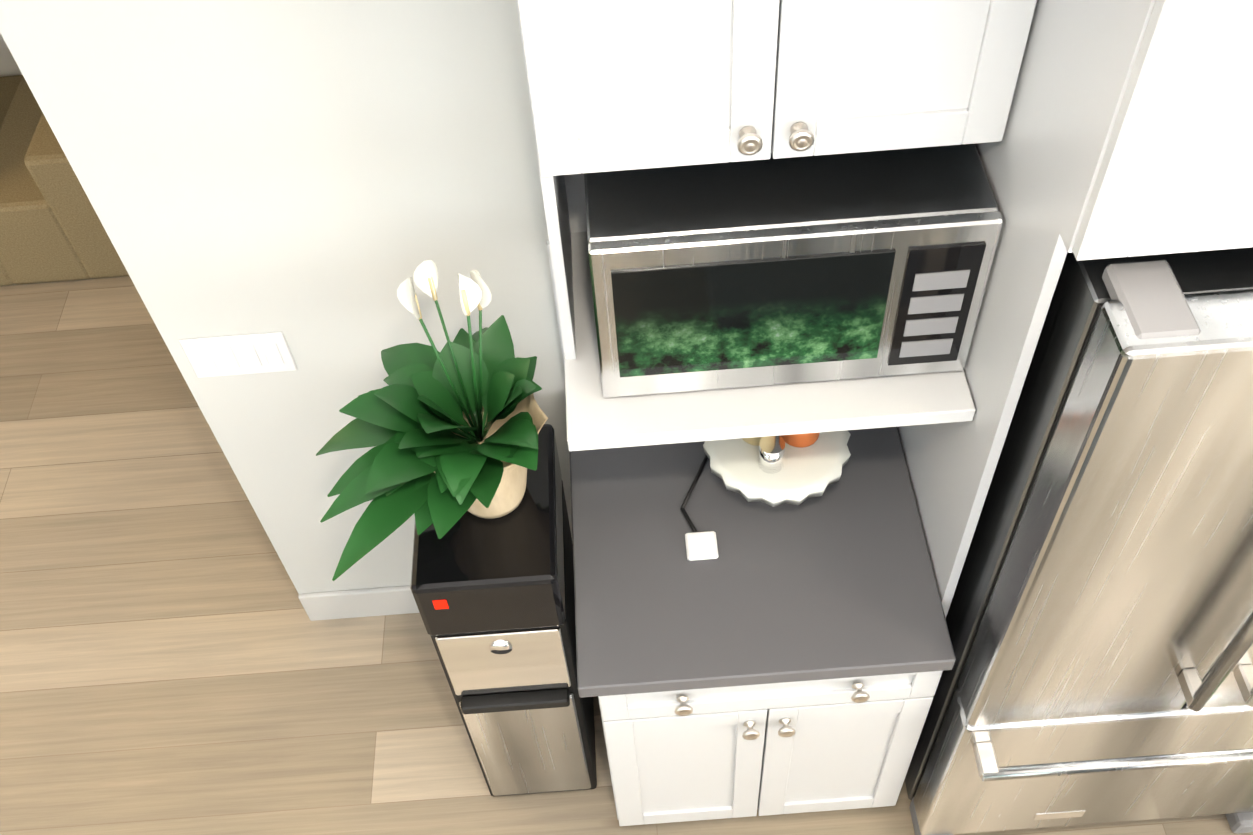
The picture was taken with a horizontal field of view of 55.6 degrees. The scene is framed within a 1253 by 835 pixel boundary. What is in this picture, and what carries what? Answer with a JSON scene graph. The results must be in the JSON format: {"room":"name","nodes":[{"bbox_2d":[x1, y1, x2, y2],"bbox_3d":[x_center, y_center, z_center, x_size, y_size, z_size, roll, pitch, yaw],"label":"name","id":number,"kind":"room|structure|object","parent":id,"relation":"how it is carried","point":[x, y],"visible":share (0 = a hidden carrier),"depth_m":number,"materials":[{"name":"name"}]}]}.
{"room":"kitchen","nodes":[
{"label":"kitchen","id":0,"kind":"room"},
{"bbox_2d":[0,33,21,76],"bbox_3d":[0.867,-2.478,3.616,6.900,3.040,0.120,-4,52,0],"label":"wall","id":1,"kind":"structure","parent":0,"point":[9,66],"depth_m":4.60,"materials":[{"name":"white paint"}]},
{"bbox_2d":[0,0,572,593],"bbox_3d":[-1.904,-0.382,2.144,12.730,3.040,0.170,-4,52,0],"label":"wall","id":2,"kind":"structure","parent":0,"point":[316,182],"depth_m":2.10,"materials":[{"name":"white paint"}]},
{"bbox_2d":[179,332,296,377],"bbox_3d":[-0.788,-0.130,2.421,0.208,0.118,0.009,-4,52,0],"label":"light switch","id":3,"kind":"object","parent":2,"relation":"attached to","point":[238,354],"visible":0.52,"depth_m":2.42,"materials":[{"name":"white plastic"}]},
{"bbox_2d":[298,586,419,620],"bbox_3d":[-4.284,0.707,3.292,7.810,0.130,0.184,-4,52,0],"label":"baseboard","id":4,"kind":"structure","parent":2,"relation":"attached to","point":[359,603],"depth_m":3.21,"materials":[{"name":"white paint"}]},
{"bbox_2d":[547,240,564,370],"bbox_3d":[0.201,-0.220,2.395,0.682,0.433,0.011,-4,52,0],"label":"tile backsplash","id":5,"kind":"structure","parent":2,"relation":"attached to","point":[554,292],"depth_m":2.34,"materials":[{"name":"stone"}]},
{"bbox_2d":[516,0,1036,450],"bbox_3d":[0.170,-0.497,1.647,0.697,1.085,0.498,-4,52,0],"label":"upper cabinet","id":6,"kind":"object","parent":2,"relation":"attached to","point":[617,85],"visible":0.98,"depth_m":1.60,"materials":[{"name":"white wood"}]},
{"bbox_2d":[584,144,1003,396],"bbox_3d":[0.238,-0.300,1.927,0.590,0.334,0.391,-4,52,0],"label":"microwave","id":7,"kind":"object","parent":6,"relation":"in","point":[772,271],"visible":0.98,"depth_m":1.75,"materials":[{"name":"silver metal"}]},
{"bbox_2d":[898,0,1252,617],"bbox_3d":[1.026,-0.098,2.084,1.030,2.490,0.679,-4,52,0],"label":"upper cabinet","id":8,"kind":"object","parent":2,"relation":"attached to","point":[1128,132],"visible":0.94,"depth_m":1.42,"materials":[{"name":"white wood"}]},
{"bbox_2d":[0,276,1252,834],"bbox_3d":[-1.885,1.845,2.403,13.030,0.120,9.800,-4,52,0],"label":"floor","id":9,"kind":"structure","parent":0,"point":[174,660],"depth_m":3.20,"materials":[{"name":"brown wood"}]},
{"bbox_2d":[0,75,128,285],"bbox_3d":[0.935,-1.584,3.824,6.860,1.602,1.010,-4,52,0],"label":"sofa","id":10,"kind":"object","parent":9,"relation":"on","point":[52,229],"depth_m":3.99,"materials":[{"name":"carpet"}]},
{"bbox_2d":[410,424,596,795],"bbox_3d":[-0.239,0.487,2.628,0.265,1.040,0.380,-4,52,0],"label":"water cooler","id":11,"kind":"object","parent":9,"relation":"on","point":[494,600],"visible":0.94,"depth_m":2.30,"materials":[{"name":"black"}]},
{"bbox_2d":[316,260,547,580],"bbox_3d":[-0.354,-0.051,2.008,0.426,0.607,0.594,-4,52,0],"label":"peace lily","id":12,"kind":"object","parent":11,"relation":"on","point":[450,431],"visible":1,"depth_m":1.98,"materials":[{"name":"plant"}]},
{"bbox_2d":[570,427,955,825],"bbox_3d":[0.255,0.467,2.702,0.682,0.900,0.710,-4,52,0],"label":"base cabinet","id":13,"kind":"object","parent":9,"relation":"on","point":[786,658],"visible":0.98,"depth_m":2.30,"materials":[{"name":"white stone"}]},
{"bbox_2d":[680,455,718,560],"bbox_3d":[0.205,0.038,2.344,0.218,0.194,0.438,-4,52,0],"label":"cord","id":14,"kind":"object","parent":13,"relation":"on","point":[701,545],"visible":0.58,"depth_m":2.30,"materials":[{"name":"white plastic"}]},
{"bbox_2d":[703,430,850,506],"bbox_3d":[0.293,0.081,2.342,0.286,0.136,0.281,-4,52,0],"label":"scalloped plate","id":15,"kind":"object","parent":13,"relation":"on","point":[805,473],"visible":0.5,"depth_m":2.25,"materials":[{"name":"white ceramic"}]},
{"bbox_2d":[742,432,819,473],"bbox_3d":[0.292,-0.003,2.213,0.154,0.171,0.140,-4,52,0],"label":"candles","id":16,"kind":"object","parent":15,"relation":"on","point":[771,454],"visible":0.29,"depth_m":2.22,"materials":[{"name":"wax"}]},
{"bbox_2d":[905,247,1252,834],"bbox_3d":[1.031,0.195,2.302,0.825,1.785,0.772,-4,52,0],"label":"refrigerator","id":17,"kind":"object","parent":9,"relation":"on","point":[1099,619],"visible":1,"depth_m":1.89,"materials":[{"name":"silver metal"}]}
]}

